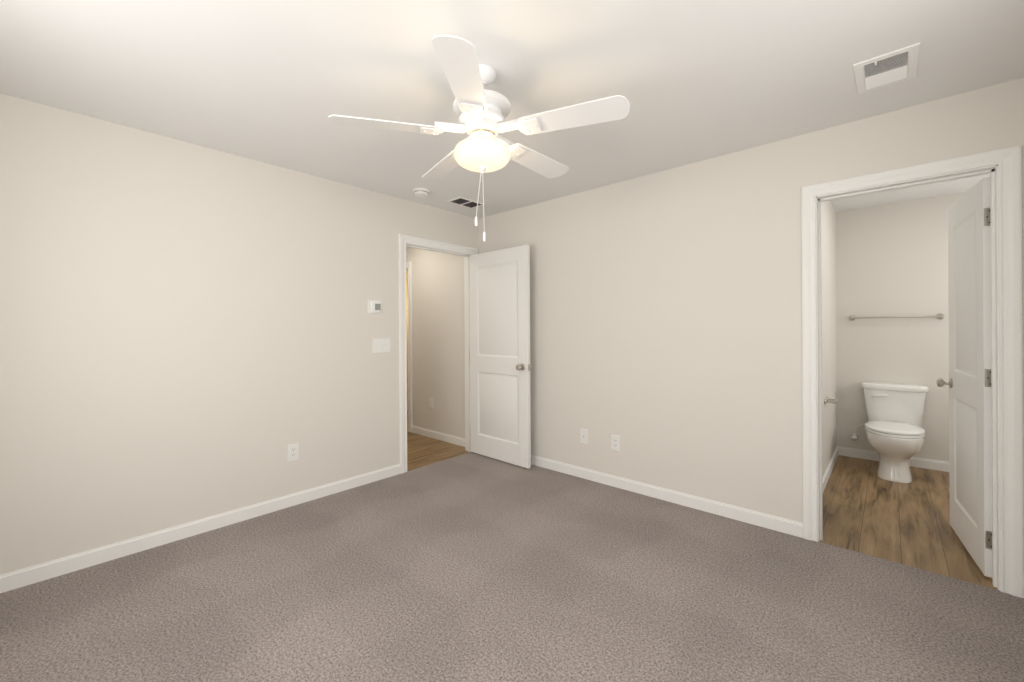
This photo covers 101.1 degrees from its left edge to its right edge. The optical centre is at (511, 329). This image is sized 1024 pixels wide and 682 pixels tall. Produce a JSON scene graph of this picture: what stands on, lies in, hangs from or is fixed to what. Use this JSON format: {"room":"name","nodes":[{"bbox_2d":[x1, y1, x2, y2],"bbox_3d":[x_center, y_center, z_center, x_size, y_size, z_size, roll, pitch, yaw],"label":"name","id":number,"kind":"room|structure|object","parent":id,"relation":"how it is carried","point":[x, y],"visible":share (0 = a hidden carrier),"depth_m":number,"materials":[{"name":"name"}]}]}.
{"room":"empty bedroom","nodes":[
{"label":"empty bedroom","id":0,"kind":"room"},
{"bbox_2d":[0,93,477,574],"bbox_3d":[-1.580,0.069,3.171,0.115,2.460,3.780,0,0,42],"label":"wall","id":1,"kind":"structure","parent":0,"point":[189,332],"depth_m":2.56,"materials":[{"name":"white paint"}]},
{"bbox_2d":[0,464,400,592],"bbox_3d":[-1.841,1.243,2.778,0.013,0.095,2.549,0,0,42],"label":"baseboard","id":2,"kind":"structure","parent":1,"relation":"attached to","point":[13,580],"depth_m":2.54,"materials":[{"name":"white paint"}]},
{"bbox_2d":[288,443,298,461],"bbox_3d":[-1.587,0.894,3.063,0.010,0.124,0.078,0,0,42],"label":"electrical outlet","id":3,"kind":"object","parent":1,"relation":"attached to","point":[293,452],"visible":1,"depth_m":3.06,"materials":[{"name":"white plastic"}]},
{"bbox_2d":[368,300,381,313],"bbox_3d":[-1.149,-0.188,3.547,0.024,0.116,0.132,0,0,42],"label":"thermostat","id":4,"kind":"object","parent":1,"relation":"attached to","point":[374,306],"visible":1,"depth_m":3.53,"materials":[{"name":"white plastic"}]},
{"bbox_2d":[372,338,389,352],"bbox_3d":[-1.109,0.138,3.595,0.017,0.126,0.170,0,0,42],"label":"switch plate","id":5,"kind":"object","parent":1,"relation":"attached to","point":[380,345],"visible":1,"depth_m":3.59,"materials":[{"name":"white plastic"}]},
{"bbox_2d":[399,234,477,473],"bbox_3d":[-0.723,0.223,4.123,0.150,2.140,0.953,0,0,42],"label":"trim","id":6,"kind":"structure","parent":1,"relation":"attached to","point":[405,241],"depth_m":3.78,"materials":[{"name":"white paint"}]},
{"bbox_2d":[469,245,530,468],"bbox_3d":[-0.152,0.248,4.093,0.844,2.023,0.168,0,0,42],"label":"hall door","id":7,"kind":"structure","parent":1,"relation":"in","point":[500,420],"depth_m":4.04,"materials":[{"name":"white paint"}]},
{"bbox_2d":[406,271,407,410],"bbox_3d":[-1.551,0.069,6.869,0.115,2.460,1.760,0,0,42],"label":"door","id":8,"kind":"structure","parent":0,"point":[407,330],"depth_m":6.66,"materials":[{"name":"white paint"}]},
{"bbox_2d":[0,452,1023,681],"bbox_3d":[-0.124,1.302,1.869,3.780,0.060,3.550,0,0,42],"label":"floor","id":9,"kind":"structure","parent":0,"point":[471,567],"depth_m":1.96,"materials":[{"name":"grey carpet"}]},
{"bbox_2d":[0,0,1023,218],"bbox_3d":[-0.006,-1.219,3.273,7.230,0.100,6.045,0,0,42],"label":"ceiling","id":10,"kind":"structure","parent":0,"point":[276,82],"depth_m":1.92,"materials":[{"name":"white paint"}]},
{"bbox_2d":[413,188,429,196],"bbox_3d":[-0.760,-1.142,3.538,0.140,0.046,0.140,0,0,42],"label":"smoke detector","id":11,"kind":"object","parent":10,"relation":"attached to","point":[421,192],"visible":1,"depth_m":3.50,"materials":[{"name":"white plastic"}]},
{"bbox_2d":[447,197,484,208],"bbox_3d":[-0.422,-1.162,3.881,0.190,0.009,0.305,0,0,42],"label":"ceiling vent","id":12,"kind":"object","parent":10,"relation":"in","point":[465,202],"visible":1,"depth_m":3.86,"materials":[{"name":"metal"}]},
{"bbox_2d":[328,34,629,241],"bbox_3d":[-0.106,-0.784,1.958,1.250,0.768,1.206,0,0,42],"label":"ceiling fan","id":13,"kind":"object","parent":10,"relation":"hanging from","point":[482,114],"visible":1,"depth_m":1.81,"materials":[{"name":"white"}]},
{"bbox_2d":[853,43,919,93],"bbox_3d":[1.701,-1.172,1.918,0.215,0.011,0.315,0,0,42],"label":"ceiling vent","id":14,"kind":"object","parent":10,"relation":"in","point":[890,68],"visible":1,"depth_m":1.90,"materials":[{"name":"white metal"}]},
{"bbox_2d":[407,411,997,589],"bbox_3d":[0.776,1.301,4.128,7.000,0.052,3.515,0,0,42],"label":"floor","id":15,"kind":"structure","parent":0,"point":[867,510],"depth_m":2.89,"materials":[{"name":"brown wood"}]},
{"bbox_2d":[851,382,928,482],"bbox_3d":[3.311,0.882,3.715,0.542,0.760,0.739,0,0,42],"label":"toilet","id":16,"kind":"object","parent":15,"relation":"on","point":[895,433],"visible":1,"depth_m":3.68,"materials":[{"name":"white ceramic"}]},
{"bbox_2d":[406,77,1023,522],"bbox_3d":[0.469,0.059,3.794,7.230,2.460,0.115,0,0,42],"label":"wall","id":17,"kind":"structure","parent":0,"point":[666,327],"depth_m":3.02,"materials":[{"name":"white paint"}]},
{"bbox_2d":[406,262,411,431],"bbox_3d":[-1.555,0.227,5.603,0.914,2.140,0.134,0,0,42],"label":"trim","id":18,"kind":"structure","parent":17,"relation":"attached to","point":[409,267],"depth_m":5.26,"materials":[{"name":"white paint"}]},
{"bbox_2d":[429,398,432,408],"bbox_3d":[-0.964,0.876,5.001,0.078,0.124,0.010,0,0,42],"label":"outlet","id":19,"kind":"object","parent":17,"relation":"attached to","point":[430,402],"visible":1,"depth_m":4.99,"materials":[{"name":"white plastic"}]},
{"bbox_2d":[412,425,464,446],"bbox_3d":[-0.840,1.246,4.890,1.093,0.095,0.013,0,0,42],"label":"baseboard","id":20,"kind":"structure","parent":17,"relation":"attached to","point":[459,441],"depth_m":4.88,"materials":[{"name":"white paint"}]},
{"bbox_2d":[580,428,587,443],"bbox_3d":[0.611,0.911,3.584,0.078,0.124,0.013,0,0,42],"label":"outlet","id":21,"kind":"object","parent":17,"relation":"attached to","point":[584,436],"visible":1,"depth_m":3.58,"materials":[{"name":"white plastic"}]},
{"bbox_2d":[611,434,619,450],"bbox_3d":[0.833,0.915,3.387,0.078,0.124,0.010,0,0,42],"label":"electrical outlet","id":22,"kind":"object","parent":17,"relation":"attached to","point":[615,441],"visible":1,"depth_m":3.38,"materials":[{"name":"white plastic"}]},
{"bbox_2d":[531,455,802,537],"bbox_3d":[0.705,1.230,3.497,2.838,0.095,0.018,0,0,42],"label":"baseboard","id":23,"kind":"structure","parent":17,"relation":"attached to","point":[794,528],"depth_m":3.03,"materials":[{"name":"white paint"}]},
{"bbox_2d":[801,145,1023,597],"bbox_3d":[2.119,0.208,2.312,0.859,2.140,0.150,0,0,42],"label":"door frame","id":24,"kind":"structure","parent":17,"relation":"attached to","point":[1002,167],"depth_m":2.06,"materials":[{"name":"white paint"}]},
{"bbox_2d":[936,177,991,577],"bbox_3d":[2.587,0.242,2.420,0.179,2.023,0.744,0,0,42],"label":"door","id":25,"kind":"structure","parent":17,"relation":"in","point":[968,382],"depth_m":2.32,"materials":[{"name":"white paint"}]},
{"bbox_2d":[821,200,840,477],"bbox_3d":[2.546,0.048,3.527,0.115,2.460,2.265,0,0,42],"label":"wall","id":26,"kind":"structure","parent":0,"point":[831,412],"depth_m":3.77,"materials":[{"name":"white paint"}]},
{"bbox_2d":[822,446,839,491],"bbox_3d":[2.562,1.228,3.442,0.013,0.095,2.150,0,0,42],"label":"baseboard","id":27,"kind":"structure","parent":26,"relation":"attached to","point":[829,469],"depth_m":3.67,"materials":[{"name":"white paint"}]},
{"bbox_2d":[824,397,838,403],"bbox_3d":[2.644,0.592,3.486,0.082,0.044,0.183,0,0,42],"label":"paper holder","id":28,"kind":"object","parent":26,"relation":"attached to","point":[829,400],"visible":1,"depth_m":3.45,"materials":[{"name":"grey metal"}]},
{"bbox_2d":[837,192,966,461],"bbox_3d":[3.946,0.040,3.714,1.710,2.460,0.115,0,0,42],"label":"wall","id":29,"kind":"structure","parent":0,"point":[885,260],"depth_m":3.95,"materials":[{"name":"white paint"}]},
{"bbox_2d":[840,447,948,471],"bbox_3d":[3.921,1.221,3.656,1.690,0.095,0.013,0,0,42],"label":"baseboard","id":30,"kind":"structure","parent":29,"relation":"attached to","point":[844,451],"depth_m":3.87,"materials":[{"name":"white paint"}]},
{"bbox_2d":[849,314,943,320],"bbox_3d":[3.561,-0.113,3.929,0.662,0.052,0.079,0,0,42],"label":"towel bar","id":31,"kind":"object","parent":29,"relation":"attached to","point":[937,316],"visible":1,"depth_m":3.88,"materials":[{"name":"grey metal"}]}
]}

